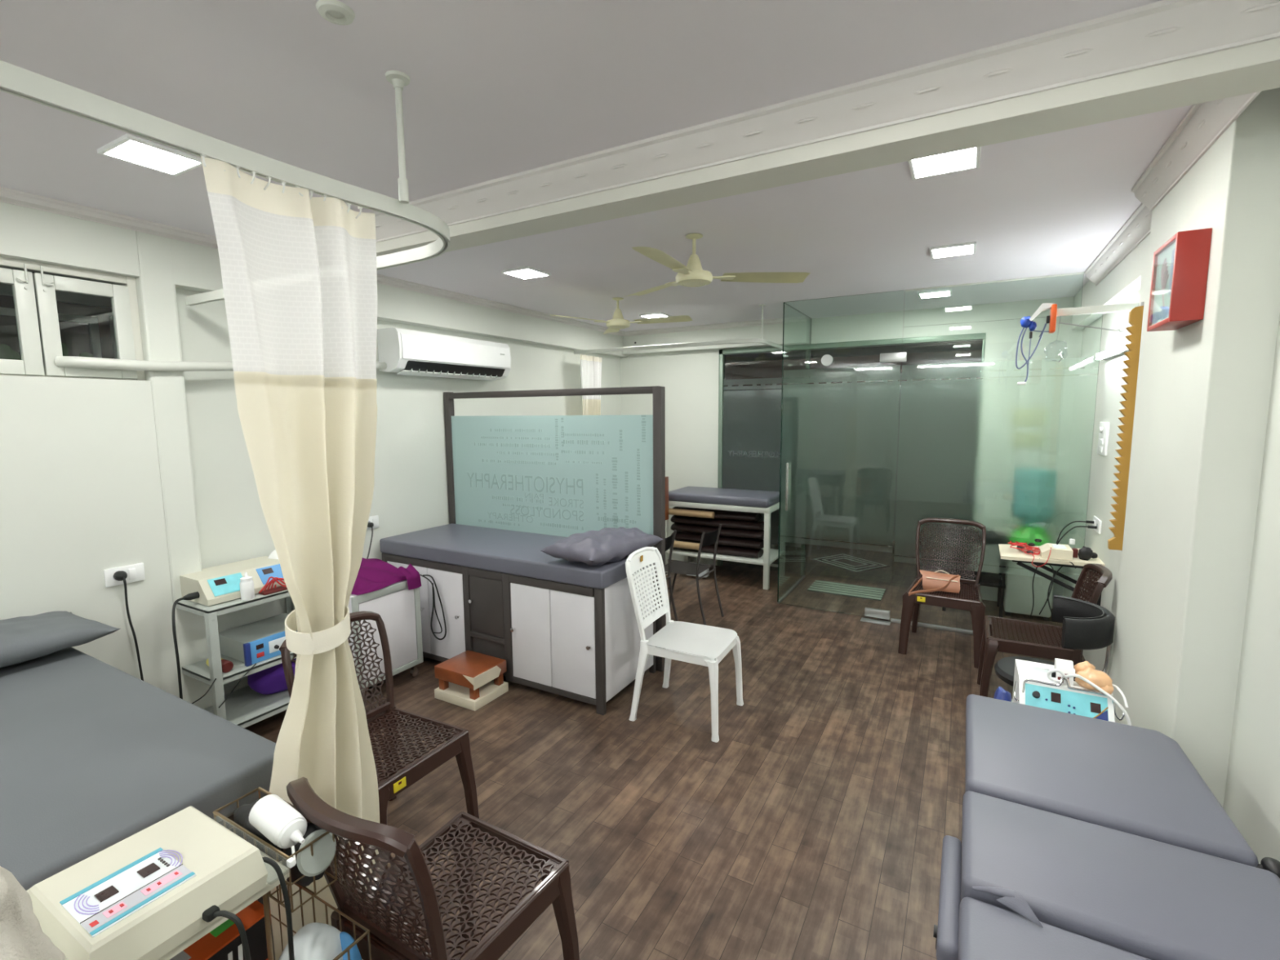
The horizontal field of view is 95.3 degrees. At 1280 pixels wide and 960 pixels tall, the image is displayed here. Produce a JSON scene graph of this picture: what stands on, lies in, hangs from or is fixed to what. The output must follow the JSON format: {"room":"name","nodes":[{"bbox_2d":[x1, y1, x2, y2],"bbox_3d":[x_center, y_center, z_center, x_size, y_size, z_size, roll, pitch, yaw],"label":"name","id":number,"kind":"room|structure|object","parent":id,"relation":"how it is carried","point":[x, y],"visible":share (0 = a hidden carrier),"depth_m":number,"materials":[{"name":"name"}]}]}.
{"room":"physiotherapy clinic","nodes":[
{"label":"physiotherapy clinic","id":0,"kind":"room"},
{"bbox_2d":[0,201,627,709],"bbox_3d":[-2.238,0.013,3.414,0.280,2.595,8.135,3,7,29],"label":"wall","id":1,"kind":"structure","parent":0,"point":[97,475],"depth_m":2.90,"materials":[{"name":"paint"}]},
{"bbox_2d":[0,256,145,380],"bbox_3d":[-2.601,-0.690,2.516,0.109,0.490,0.725,3,7,29],"label":"window","id":2,"kind":"structure","parent":1,"relation":"in","point":[34,298],"depth_m":2.54,"materials":[{"name":"paint"}]},
{"bbox_2d":[0,186,217,248],"bbox_3d":[-3.093,-1.038,1.410,0.070,0.042,4.040,3,7,29],"label":"trim","id":3,"kind":"structure","parent":1,"relation":"attached to","point":[7,195],"depth_m":2.61,"materials":[{"name":"paint"}]},
{"bbox_2d":[103,562,145,587],"bbox_3d":[-2.448,0.452,2.774,0.018,0.085,0.150,3,7,29],"label":"wall socket","id":4,"kind":"object","parent":1,"relation":"attached to","point":[135,572],"visible":0.88,"depth_m":2.78,"materials":[{"name":"white plastic"}]},
{"bbox_2d":[113,570,143,680],"bbox_3d":[-2.425,0.707,2.769,0.055,0.564,0.058,3,7,29],"label":"power cord","id":5,"kind":"object","parent":1,"relation":"attached to","point":[119,575],"visible":0.96,"depth_m":2.75,"materials":[{"name":"black rubber"}]},
{"bbox_2d":[54,355,386,371],"bbox_3d":[-2.128,-0.651,3.275,0.100,0.144,1.709,3,7,28],"label":"pipe","id":6,"kind":"object","parent":1,"relation":"attached to","point":[60,361],"visible":0.63,"depth_m":2.77,"materials":[{"name":"white paint"}]},
{"bbox_2d":[377,327,511,380],"bbox_3d":[-1.440,-0.934,4.449,0.226,0.308,1.100,3,7,29],"label":"air conditioner","id":7,"kind":"object","parent":1,"relation":"attached to","point":[406,352],"visible":1,"depth_m":4.24,"materials":[{"name":"white plastic"}]},
{"bbox_2d":[400,360,505,377],"bbox_3d":[-1.392,-0.830,4.434,0.104,0.080,0.960,3,7,29],"label":"outlet","id":8,"kind":"object","parent":7,"relation":"attached to","point":[420,368],"depth_m":4.35,"materials":[{"name":"black plastic"}]},
{"bbox_2d":[377,274,626,336],"bbox_3d":[-1.081,-1.459,4.985,0.070,0.042,3.754,3,7,29],"label":"trim","id":9,"kind":"structure","parent":1,"relation":"attached to","point":[381,279],"depth_m":4.64,"materials":[{"name":"paint"}]},
{"bbox_2d":[0,0,1193,355],"bbox_3d":[0.386,-1.387,3.541,5.500,0.120,11.600,3,7,29],"label":"ceiling","id":10,"kind":"structure","parent":0,"point":[495,89],"depth_m":1.84,"materials":[{"name":"paint"}]},
{"bbox_2d":[97,133,202,176],"bbox_3d":[-1.708,-1.135,2.047,0.230,0.014,0.230,3,7,29],"label":"recessed light","id":11,"kind":"object","parent":10,"relation":"in","point":[128,148],"visible":0.91,"depth_m":2.03,"materials":[{"name":"white plastic"}]},
{"bbox_2d":[0,60,449,306],"bbox_3d":[-1.274,-0.923,1.677,1.367,0.357,2.930,-2,7,-14],"label":"track","id":12,"kind":"object","parent":10,"relation":"hanging from","point":[15,80],"visible":0.9,"depth_m":1.33,"materials":[{"name":"metal"}]},
{"bbox_2d":[200,154,380,959],"bbox_3d":[-0.845,0.346,1.557,0.184,2.172,0.423,3,7,29],"label":"curtain","id":13,"kind":"object","parent":12,"relation":"hanging from","point":[299,270],"visible":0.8,"depth_m":1.50,"materials":[{"name":"beige fabric"}]},
{"bbox_2d":[315,0,355,25],"bbox_3d":[-0.692,-1.061,1.328,0.080,0.012,0.080,3,7,29],"label":"smoke detector","id":14,"kind":"object","parent":10,"relation":"in","point":[335,11],"visible":1,"depth_m":1.32,"materials":[{"name":"white paint"}]},
{"bbox_2d":[500,266,551,279],"bbox_3d":[-0.735,-1.338,3.775,0.230,0.014,0.230,3,7,29],"label":"recessed light","id":15,"kind":"object","parent":10,"relation":"in","point":[523,273],"visible":1,"depth_m":3.75,"materials":[{"name":"white plastic"}]},
{"bbox_2d":[504,269,546,279],"bbox_3d":[-0.735,-1.337,3.776,0.200,0.008,0.200,3,7,29],"label":"diffuser","id":16,"kind":"object","parent":15,"relation":"attached to","point":[520,273],"depth_m":3.77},
{"bbox_2d":[551,297,692,334],"bbox_3d":[-0.059,-1.327,4.608,0.951,0.234,1.098,2,7,21],"label":"ceiling fan","id":17,"kind":"object","parent":10,"relation":"hanging from","point":[617,322],"visible":1,"depth_m":4.58,"materials":[{"name":"beige paint"}]},
{"bbox_2d":[573,304,790,354],"bbox_3d":[0.411,-1.416,5.754,1.913,0.322,0.974,3,7,29],"label":"track","id":18,"kind":"object","parent":10,"relation":"hanging from","point":[762,340],"visible":0.98,"depth_m":5.25,"materials":[{"name":"metal"}]},
{"bbox_2d":[580,354,601,415],"bbox_3d":[-0.499,-0.290,6.075,0.112,1.970,0.427,3,7,29],"label":"curtain","id":19,"kind":"object","parent":18,"relation":"hanging from","point":[590,366],"visible":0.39,"depth_m":5.99,"materials":[{"name":"fabric"}]},
{"bbox_2d":[624,233,810,297],"bbox_3d":[0.405,-1.144,3.038,0.951,0.249,1.098,-1,6,-4],"label":"ceiling fan","id":20,"kind":"object","parent":10,"relation":"hanging from","point":[692,274],"visible":1,"depth_m":3.01,"materials":[{"name":"beige paint"}]},
{"bbox_2d":[369,0,1279,242],"bbox_3d":[-0.282,-1.116,2.176,4.225,0.100,0.085,3,7,29],"label":"beam","id":21,"kind":"structure","parent":10,"relation":"attached to","point":[1162,32],"depth_m":1.61,"materials":[{"name":"paint"}]},
{"bbox_2d":[907,146,981,180],"bbox_3d":[1.111,-1.164,2.130,0.230,0.014,0.230,3,7,29],"label":"recessed light","id":22,"kind":"object","parent":10,"relation":"in","point":[970,158],"visible":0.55,"depth_m":2.14,"materials":[{"name":"white plastic"}]},
{"bbox_2d":[928,241,976,258],"bbox_3d":[1.778,-1.303,3.316,0.230,0.014,0.230,3,7,29],"label":"recessed light","id":23,"kind":"object","parent":10,"relation":"in","point":[966,248],"visible":1,"depth_m":3.29,"materials":[{"name":"white plastic"}]},
{"bbox_2d":[932,244,973,257],"bbox_3d":[1.778,-1.302,3.316,0.200,0.008,0.200,3,7,29],"label":"diffuser","id":24,"kind":"object","parent":23,"relation":"attached to","point":[948,251],"depth_m":3.30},
{"bbox_2d":[244,537,1085,959],"bbox_3d":[0.405,1.301,3.847,5.500,0.100,11.600,3,7,29],"label":"floor","id":25,"kind":"structure","parent":0,"point":[817,820],"depth_m":2.69,"materials":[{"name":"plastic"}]},
{"bbox_2d":[0,647,275,959],"bbox_3d":[-1.961,1.121,1.809,1.830,0.750,0.755,3,7,29],"label":"bed","id":26,"kind":"object","parent":25,"relation":"on","point":[94,754],"visible":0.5,"depth_m":1.59,"materials":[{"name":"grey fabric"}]},
{"bbox_2d":[0,611,120,667],"bbox_3d":[-2.522,0.642,2.123,0.460,0.121,0.840,3,7,27],"label":"pillow","id":27,"kind":"object","parent":26,"relation":"on","point":[22,638],"visible":1,"depth_m":2.25,"materials":[{"name":"grey fabric"}]},
{"bbox_2d":[26,786,371,959],"bbox_3d":[-0.971,1.173,0.997,0.453,0.818,0.842,3,7,29],"label":"wire cart","id":28,"kind":"object","parent":25,"relation":"on","point":[273,881],"visible":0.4,"depth_m":1.18,"materials":[{"name":"brown metal"}]},
{"bbox_2d":[0,866,67,959],"bbox_3d":[-0.824,0.542,0.729,0.172,0.872,0.157,3,7,29],"label":"towel","id":29,"kind":"object","parent":28,"relation":"hanging from","point":[22,937],"visible":1,"depth_m":0.73,"materials":[{"name":"fabric"}]},
{"bbox_2d":[28,805,267,959],"bbox_3d":[-0.876,0.728,1.047,0.270,0.081,0.251,3,7,29],"label":"electrotherapy machine","id":30,"kind":"object","parent":28,"relation":"on","point":[143,895],"visible":1,"depth_m":1.00,"materials":[{"name":"beige plastic"}]},
{"bbox_2d":[74,849,182,915],"bbox_3d":[-0.881,0.693,1.010,0.075,0.001,0.144,3,7,29],"label":"print","id":31,"kind":"object","parent":30,"relation":"on","point":[125,884],"depth_m":1.00},
{"bbox_2d":[202,905,250,959],"bbox_3d":[-0.713,0.932,1.023,0.092,0.387,0.031,2,7,19],"label":"power cord","id":32,"kind":"object","parent":30,"relation":"attached to","point":[211,913],"visible":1,"depth_m":1.00,"materials":[{"name":"black rubber"}]},
{"bbox_2d":[262,857,294,959],"bbox_3d":[-0.682,0.946,1.117,0.069,0.477,0.021,1,7,16],"label":"cable","id":33,"kind":"object","parent":30,"relation":"attached to","point":[284,889],"visible":1,"depth_m":1.10,"materials":[{"name":"black rubber"}]},
{"bbox_2d":[169,900,271,959],"bbox_3d":[-0.975,1.020,1.130,0.288,0.269,0.360,3,7,26],"label":"carton","id":34,"kind":"object","parent":28,"relation":"in","point":[224,942],"visible":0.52,"depth_m":1.16,"materials":[{"name":"cardboard"}]},
{"bbox_2d":[209,919,234,937],"bbox_3d":[-0.836,0.896,1.167,0.020,0.003,0.035,3,7,26],"label":"label","id":35,"kind":"object","parent":34,"relation":"on","point":[227,927],"depth_m":1.16,"materials":[{"name":"paper"}]},
{"bbox_2d":[213,786,337,912],"bbox_3d":[-0.791,0.790,1.263,0.284,0.121,0.100,3,7,29],"label":"basket","id":36,"kind":"object","parent":28,"relation":"on","point":[286,871],"depth_m":1.20,"materials":[{"name":"brown metal"}]},
{"bbox_2d":[248,794,306,867],"bbox_3d":[-0.729,0.715,1.199,0.192,0.073,0.071,4,8,36],"label":"bottle","id":37,"kind":"object","parent":28,"relation":"in","point":[284,826],"visible":1,"depth_m":1.19,"materials":[{"name":"white plastic"}]},
{"bbox_2d":[233,798,324,887],"bbox_3d":[-0.784,0.780,1.268,0.291,0.140,0.094,3,7,29],"label":"pouch","id":38,"kind":"object","parent":28,"relation":"in","point":[241,815],"visible":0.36,"depth_m":1.22,"materials":[{"name":"plastic"}]},
{"bbox_2d":[278,922,342,959],"bbox_3d":[-0.683,1.054,1.217,0.120,0.243,0.130,1,7,12],"label":"plastic bag","id":39,"kind":"object","parent":28,"relation":"in","point":[313,940],"visible":0.87,"depth_m":1.20,"materials":[{"name":"plastic"}]},
{"bbox_2d":[256,880,371,959],"bbox_3d":[-0.956,1.114,1.009,0.446,0.276,0.794,3,7,29],"label":"basket","id":40,"kind":"object","parent":28,"relation":"on","point":[367,932],"depth_m":1.28,"materials":[{"name":"brown metal"}]},
{"bbox_2d":[296,829,336,876],"bbox_3d":[-0.666,0.769,1.204,0.034,0.077,0.082,3,7,29],"label":"disc","id":41,"kind":"object","parent":28,"relation":"in","point":[325,848],"visible":1,"depth_m":1.20,"materials":[{"name":"grey paint"}]},
{"bbox_2d":[339,931,361,959],"bbox_3d":[-0.626,1.080,1.250,0.070,0.240,0.035,2,7,18],"label":"pack","id":42,"kind":"object","parent":28,"relation":"in","point":[346,940],"visible":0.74,"depth_m":1.23},
{"bbox_2d":[175,589,297,728],"bbox_3d":[-2.102,0.962,3.219,0.420,0.750,0.635,3,7,29],"label":"trolley","id":43,"kind":"object","parent":25,"relation":"on","point":[245,707],"visible":0.2,"depth_m":2.99,"materials":[{"name":"metal"}]},
{"bbox_2d":[179,555,284,605],"bbox_3d":[-2.147,0.530,3.125,0.310,0.119,0.445,3,7,29],"label":"electrotherapy machine","id":44,"kind":"object","parent":43,"relation":"on","point":[216,584],"visible":0.78,"depth_m":3.00,"materials":[{"name":"beige plastic"}]},
{"bbox_2d":[172,591,199,699],"bbox_3d":[-2.211,0.870,2.854,0.051,0.617,0.179,0,6,3],"label":"power cord","id":45,"kind":"object","parent":44,"relation":"attached to","point":[194,595],"visible":0.84,"depth_m":2.78,"materials":[{"name":"black rubber"}]},
{"bbox_2d":[175,589,289,616],"bbox_3d":[-2.104,0.607,3.179,0.410,0.035,0.625,3,7,29],"label":"shelf","id":46,"kind":"object","parent":43,"relation":"attached to","point":[231,606],"depth_m":2.92,"materials":[{"name":"metal"}]},
{"bbox_2d":[182,651,297,685],"bbox_3d":[-2.102,0.955,3.218,0.410,0.035,0.625,3,7,29],"label":"shelf","id":47,"kind":"object","parent":43,"relation":"attached to","point":[199,670],"depth_m":2.98,"materials":[{"name":"metal"}]},
{"bbox_2d":[239,572,254,600],"bbox_3d":[-2.010,0.541,2.982,0.060,0.140,0.060,3,7,29],"label":"bottle","id":48,"kind":"object","parent":43,"relation":"on","point":[246,589],"visible":1,"depth_m":2.96,"materials":[{"name":"white plastic"}]},
{"bbox_2d":[204,685,289,728],"bbox_3d":[-2.100,1.218,3.248,0.410,0.035,0.625,3,7,29],"label":"shelf","id":49,"kind":"object","parent":43,"relation":"attached to","point":[246,707],"depth_m":3.14,"materials":[{"name":"metal"}]},
{"bbox_2d":[218,613,288,666],"bbox_3d":[-2.062,0.874,3.235,0.345,0.118,0.390,3,7,29],"label":"electrotherapy machine","id":50,"kind":"object","parent":43,"relation":"on","point":[259,641],"visible":0.58,"depth_m":3.11,"materials":[{"name":"grey paint"}]},
{"bbox_2d":[247,657,296,694],"bbox_3d":[-2.055,1.088,3.309,0.310,0.198,0.310,3,7,29],"label":"bowl","id":51,"kind":"object","parent":43,"relation":"on","point":[271,680],"visible":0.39,"depth_m":3.18,"materials":[{"name":"plastic"}]},
{"bbox_2d":[279,611,479,905],"bbox_3d":[-1.018,1.007,2.260,0.590,0.862,0.470,3,7,29],"label":"plastic chair","id":52,"kind":"object","parent":25,"relation":"on","point":[386,717],"visible":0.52,"depth_m":2.30,"materials":[{"name":"brown plastic"}]},
{"bbox_2d":[347,579,423,702],"bbox_3d":[-1.752,0.953,3.667,0.555,0.655,0.463,3,7,29],"label":"base cabinet","id":53,"kind":"object","parent":25,"relation":"on","point":[398,607],"visible":0.48,"depth_m":3.56,"materials":[{"name":"white laminate"}]},
{"bbox_2d":[351,557,421,595],"bbox_3d":[-1.707,0.585,3.619,0.524,0.192,0.430,3,7,29],"label":"draped cloth","id":54,"kind":"object","parent":53,"relation":"on","point":[374,574],"visible":0.59,"depth_m":3.57,"materials":[{"name":"fabric"}]},
{"bbox_2d":[286,777,579,959],"bbox_3d":[-0.516,1.090,1.502,0.470,0.862,0.590,3,7,30],"label":"plastic chair","id":55,"kind":"object","parent":25,"relation":"on","point":[393,935],"visible":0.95,"depth_m":1.42,"materials":[{"name":"plastic"}]},
{"bbox_2d":[434,649,508,711],"bbox_3d":[-1.017,1.198,3.516,0.330,0.200,0.280,3,7,29],"label":"step stool","id":56,"kind":"object","parent":25,"relation":"on","point":[471,680],"visible":1,"depth_m":3.45,"materials":[{"name":"brown wood"}]},
{"bbox_2d":[379,523,656,715],"bbox_3d":[-0.848,0.832,3.932,1.845,0.830,0.669,3,7,29],"label":"bed","id":57,"kind":"object","parent":25,"relation":"on","point":[562,627],"visible":0.84,"depth_m":3.52,"materials":[{"name":"laminate"}]},
{"bbox_2d":[539,527,663,565],"bbox_3d":[-0.214,0.385,3.476,0.400,0.167,0.660,5,8,37],"label":"pillow","id":58,"kind":"object","parent":57,"relation":"on","point":[591,548],"visible":0.97,"depth_m":3.32,"materials":[{"name":"fabric"}]},
{"bbox_2d":[443,386,665,671],"bbox_3d":[-0.679,0.284,4.196,1.900,1.857,0.055,3,7,29],"label":"glass screen","id":59,"kind":"object","parent":25,"relation":"on","point":[565,476],"visible":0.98,"depth_m":4.08,"materials":[{"name":"glass"}]},
{"bbox_2d":[625,546,743,742],"bbox_3d":[0.242,0.862,3.273,0.577,0.904,0.470,3,7,27],"label":"plastic chair","id":60,"kind":"object","parent":25,"relation":"on","point":[712,642],"visible":1,"depth_m":3.25,"materials":[{"name":"white plastic"}]},
{"bbox_2d":[665,524,724,625],"bbox_3d":[0.386,0.756,4.768,0.509,0.780,0.370,3,7,29],"label":"folding chair","id":61,"kind":"object","parent":25,"relation":"on","point":[708,539],"visible":0.82,"depth_m":4.71,"materials":[{"name":"metal"}]},
{"bbox_2d":[665,486,786,589],"bbox_3d":[0.869,0.556,6.053,1.135,0.875,0.600,3,7,29],"label":"bed","id":62,"kind":"object","parent":25,"relation":"on","point":[766,502],"visible":0.54,"depth_m":5.78,"materials":[{"name":"leather"}]},
{"bbox_2d":[673,539,763,558],"bbox_3d":[0.781,0.705,5.987,0.940,0.087,0.220,3,7,29],"label":"roll","id":63,"kind":"object","parent":62,"relation":"on","point":[721,549],"visible":0.59,"depth_m":5.82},
{"bbox_2d":[671,531,764,548],"bbox_3d":[0.789,0.611,5.972,0.960,0.087,0.220,3,7,29],"label":"roll","id":64,"kind":"object","parent":63,"relation":"on","point":[680,535],"visible":0.66,"depth_m":5.83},
{"bbox_2d":[671,522,764,539],"bbox_3d":[0.797,0.517,5.956,0.980,0.087,0.220,3,7,29],"label":"roll","id":65,"kind":"object","parent":64,"relation":"on","point":[751,534],"visible":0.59,"depth_m":5.84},
{"bbox_2d":[671,515,764,530],"bbox_3d":[0.788,0.432,5.952,0.960,0.087,0.220,3,7,29],"label":"roll","id":66,"kind":"object","parent":65,"relation":"on","point":[726,523],"visible":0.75,"depth_m":5.85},
{"bbox_2d":[672,506,761,521],"bbox_3d":[0.765,0.344,5.954,0.910,0.087,0.220,3,7,29],"label":"roll","id":67,"kind":"object","parent":66,"relation":"on","point":[721,514],"visible":0.61,"depth_m":5.78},
{"bbox_2d":[665,547,785,565],"bbox_3d":[0.870,0.744,6.075,1.135,0.027,0.600,3,7,29],"label":"shelf","id":68,"kind":"object","parent":62,"relation":"attached to","point":[773,553],"depth_m":5.83,"materials":[{"name":"white paint"}]},
{"bbox_2d":[777,302,811,604],"bbox_3d":[1.446,-0.241,5.430,0.020,2.593,0.970,3,7,29],"label":"screen","id":69,"kind":"object","parent":25,"relation":"on","point":[803,576],"visible":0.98,"depth_m":5.12,"materials":[{"name":"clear glass"}]},
{"bbox_2d":[807,579,885,600],"bbox_3d":[1.963,1.041,5.541,0.650,0.013,0.390,3,7,29],"label":"door mat","id":70,"kind":"object","parent":25,"relation":"on","point":[820,586],"visible":1,"depth_m":5.51,"materials":[{"name":"fabric"}]},
{"bbox_2d":[810,553,889,573],"bbox_3d":[2.347,0.925,6.540,0.520,0.011,0.660,-4,7,-29],"label":"rug","id":71,"kind":"object","parent":25,"relation":"on","point":[842,561],"visible":1,"depth_m":6.51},
{"bbox_2d":[897,517,986,668],"bbox_3d":[2.177,0.757,4.153,0.516,0.887,0.590,4,8,31],"label":"plastic chair","id":72,"kind":"object","parent":25,"relation":"on","point":[969,597],"visible":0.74,"depth_m":4.15,"materials":[{"name":"brown plastic"}]},
{"bbox_2d":[908,569,960,595],"bbox_3d":[2.034,0.716,4.026,0.311,0.158,0.231,3,7,29],"label":"handbag","id":73,"kind":"object","parent":72,"relation":"on","point":[932,581],"visible":1,"depth_m":4.04,"materials":[{"name":"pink leather"}]},
{"bbox_2d":[942,560,1005,617],"bbox_3d":[2.838,0.774,4.965,0.450,0.660,0.380,3,7,29],"label":"bench","id":74,"kind":"object","parent":25,"relation":"on","point":[986,579],"visible":0.28,"depth_m":4.88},
{"bbox_2d":[943,568,1005,588],"bbox_3d":[2.838,0.832,4.972,0.450,0.025,0.380,3,7,29],"label":"shelf","id":75,"kind":"object","parent":74,"relation":"attached to","point":[986,579],"depth_m":4.92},
{"bbox_2d":[1003,566,1053,621],"bbox_3d":[3.215,0.516,4.803,0.330,1.205,0.330,3,7,29],"label":"water dispenser","id":76,"kind":"object","parent":25,"relation":"on","point":[1018,590],"visible":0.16,"depth_m":4.73,"materials":[{"name":"white paint"}]},
{"bbox_2d":[977,563,1112,697],"bbox_3d":[2.243,0.880,3.265,0.570,0.842,0.471,3,7,29],"label":"plastic chair","id":77,"kind":"object","parent":25,"relation":"on","point":[1028,638],"visible":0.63,"depth_m":3.21,"materials":[{"name":"plastic"}]},
{"bbox_2d":[994,595,1115,686],"bbox_3d":[1.930,0.974,2.781,0.506,0.766,0.472,3,7,29],"label":"stool","id":78,"kind":"object","parent":25,"relation":"on","point":[1086,625],"visible":0.41,"depth_m":2.66,"materials":[{"name":"black leather"}]},
{"bbox_2d":[933,694,1279,959],"bbox_3d":[0.863,1.220,1.005,0.670,0.697,2.235,3,7,29],"label":"table","id":79,"kind":"object","parent":25,"relation":"on","point":[1083,837],"visible":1,"depth_m":1.31,"materials":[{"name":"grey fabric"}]},
{"bbox_3d":[1.511,1.163,2.135,0.300,0.545,0.340,3,7,29],"label":"stand","id":80,"kind":"object","parent":25,"relation":"on","visible":0},
{"bbox_2d":[1012,658,1124,722],"bbox_3d":[1.516,0.785,2.085,0.315,0.210,0.305,3,7,29],"label":"stimulator","id":81,"kind":"object","parent":80,"relation":"on","point":[1037,691],"visible":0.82,"depth_m":2.03,"materials":[{"name":"white plastic"}]},
{"bbox_2d":[1051,657,1075,685],"bbox_3d":[1.507,0.680,2.073,0.074,0.070,0.074,3,7,29],"label":"holder","id":82,"kind":"object","parent":81,"relation":"on","point":[1066,666],"visible":0.73,"depth_m":2.06,"materials":[{"name":"white plastic"}]},
{"bbox_2d":[1046,668,1131,725],"bbox_3d":[1.548,0.747,2.015,0.239,0.161,0.077,5,9,41],"label":"cable","id":83,"kind":"object","parent":81,"relation":"on","point":[1049,672],"visible":0.91,"depth_m":1.97,"materials":[{"name":"plastic"}]},
{"bbox_2d":[1074,661,1113,694],"bbox_3d":[1.575,0.688,2.028,0.108,0.085,0.121,3,7,29],"label":"pads","id":84,"kind":"object","parent":81,"relation":"on","point":[1085,669],"visible":0.82,"depth_m":2.00,"materials":[{"name":"fabric"}]},
{"bbox_2d":[620,296,1083,608],"bbox_3d":[1.786,-0.288,5.810,4.950,2.595,0.235,3,7,29],"label":"wall","id":85,"kind":"structure","parent":0,"point":[689,375],"depth_m":5.98,"materials":[{"name":"paint"}]},
{"bbox_2d":[621,315,807,336],"bbox_3d":[0.690,-1.598,6.096,2.070,0.042,0.070,3,7,29],"label":"trim","id":86,"kind":"structure","parent":85,"relation":"attached to","point":[802,318],"depth_m":6.02,"materials":[{"name":"paint"}]},
{"bbox_2d":[717,333,986,576],"bbox_3d":[1.928,-0.161,5.764,2.445,2.350,0.062,3,7,29],"label":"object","id":87,"kind":"structure","parent":85,"relation":"in","point":[749,421],"depth_m":6.11,"materials":[{"name":"metal"}]},
{"bbox_2d":[724,340,982,391],"bbox_3d":[2.431,-0.458,7.261,5.250,2.595,2.945,3,7,29],"label":"wall","id":88,"kind":"structure","parent":0,"point":[973,344],"depth_m":8.29,"materials":[{"name":"paint"}]},
{"bbox_2d":[724,349,982,386],"bbox_3d":[2.552,-1.359,7.285,4.750,0.340,0.200,3,7,29],"label":"trim","id":89,"kind":"structure","parent":88,"relation":"attached to","point":[773,368],"depth_m":7.21,"materials":[{"name":"grey metal"}]},
{"bbox_2d":[890,271,1102,635],"bbox_3d":[2.538,-0.117,4.262,1.207,2.595,0.024,3,7,29],"label":"glass wall","id":90,"kind":"structure","parent":0,"point":[1009,458],"depth_m":4.24,"materials":[{"name":"glass"}]},
{"bbox_2d":[777,351,906,620],"bbox_3d":[1.623,0.049,4.796,0.953,2.133,0.112,3,7,29],"label":"door","id":91,"kind":"structure","parent":90,"relation":"in","point":[839,440],"depth_m":4.76,"materials":[{"name":"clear glass"}]},
{"bbox_2d":[1062,87,1279,863],"bbox_3d":[1.645,0.224,1.312,0.380,2.595,8.235,3,7,29],"label":"wall","id":92,"kind":"structure","parent":0,"point":[1193,593],"depth_m":1.79,"materials":[{"name":"paint"}]},
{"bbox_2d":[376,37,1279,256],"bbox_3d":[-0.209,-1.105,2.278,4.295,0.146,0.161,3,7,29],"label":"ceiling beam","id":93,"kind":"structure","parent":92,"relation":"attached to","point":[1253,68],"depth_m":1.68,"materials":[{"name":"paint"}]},
{"bbox_2d":[998,543,1104,605],"bbox_3d":[2.707,0.628,3.894,0.543,0.295,0.495,3,7,29],"label":"table","id":94,"kind":"object","parent":92,"relation":"attached to","point":[1006,552],"visible":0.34,"depth_m":3.75,"materials":[{"name":"beige laminate"}]},
{"bbox_2d":[1038,542,1073,560],"bbox_3d":[2.681,0.458,3.767,0.160,0.064,0.195,3,7,29],"label":"device box","id":95,"kind":"object","parent":94,"relation":"on","point":[1059,551],"visible":0.99,"depth_m":3.70,"materials":[{"name":"beige plastic"}]},
{"bbox_2d":[1015,302,1138,385],"bbox_3d":[2.333,-0.731,3.100,0.560,0.431,0.080,3,7,29],"label":"pulley","id":96,"kind":"object","parent":92,"relation":"attached to","point":[1026,322],"visible":0.99,"depth_m":3.11,"materials":[{"name":"white paint"}]},
{"bbox_2d":[1084,203,1151,285],"bbox_3d":[2.566,-1.246,3.121,0.072,0.095,1.720,3,7,29],"label":"trim","id":97,"kind":"structure","parent":92,"relation":"attached to","point":[1137,227],"depth_m":3.05,"materials":[{"name":"paint"}]},
{"bbox_2d":[1107,302,1143,551],"bbox_3d":[2.339,-0.241,2.806,0.065,1.193,0.039,3,7,29],"label":"ladder","id":98,"kind":"object","parent":92,"relation":"attached to","point":[1135,314],"visible":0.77,"depth_m":2.79,"materials":[{"name":"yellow wood"}]},
{"bbox_2d":[1146,227,1212,331],"bbox_3d":[1.770,-0.647,1.923,0.080,0.272,0.272,3,7,29],"label":"wall cabinet","id":99,"kind":"object","parent":92,"relation":"attached to","point":[1180,272],"visible":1,"depth_m":1.82,"materials":[{"name":"metal"}]},
{"bbox_2d":[1151,241,1175,324],"bbox_3d":[1.746,-0.648,1.937,0.004,0.242,0.243,3,7,29],"label":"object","id":100,"kind":"object","parent":99,"relation":"attached to","point":[1163,272],"depth_m":1.94,"materials":[{"name":"glass"}]},
{"bbox_2d":[1131,91,1261,211],"bbox_3d":[1.795,-1.101,1.914,0.072,0.100,1.155,3,7,29],"label":"trim","id":101,"kind":"structure","parent":92,"relation":"attached to","point":[1204,122],"depth_m":1.90,"materials":[{"name":"paint"}]},
{"label":"outside","id":102,"kind":"structure","parent":0,"visible":0},
{"bbox_2d":[0,266,115,358],"bbox_3d":[-3.535,-0.683,2.947,0.100,1.700,3.000,3,7,29],"label":"wall","id":103,"kind":"structure","parent":102,"point":[76,336],"depth_m":3.35,"materials":[{"name":"paint"}]},
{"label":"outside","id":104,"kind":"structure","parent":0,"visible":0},
{"bbox_2d":[0,342,93,359],"bbox_3d":[-3.042,-0.508,2.924,0.116,0.384,0.733,3,7,29],"label":"leafy plant","id":105,"kind":"object","parent":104,"point":[6,352],"visible":0.16,"depth_m":2.88,"materials":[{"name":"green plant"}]},
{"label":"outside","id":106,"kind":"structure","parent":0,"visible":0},
{"bbox_2d":[0,283,117,359],"bbox_3d":[-3.120,-0.736,3.122,0.050,0.560,0.720,3,7,29],"label":"duct","id":107,"kind":"object","parent":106,"point":[5,289],"visible":0.41,"depth_m":3.21,"materials":[{"name":"metal"}]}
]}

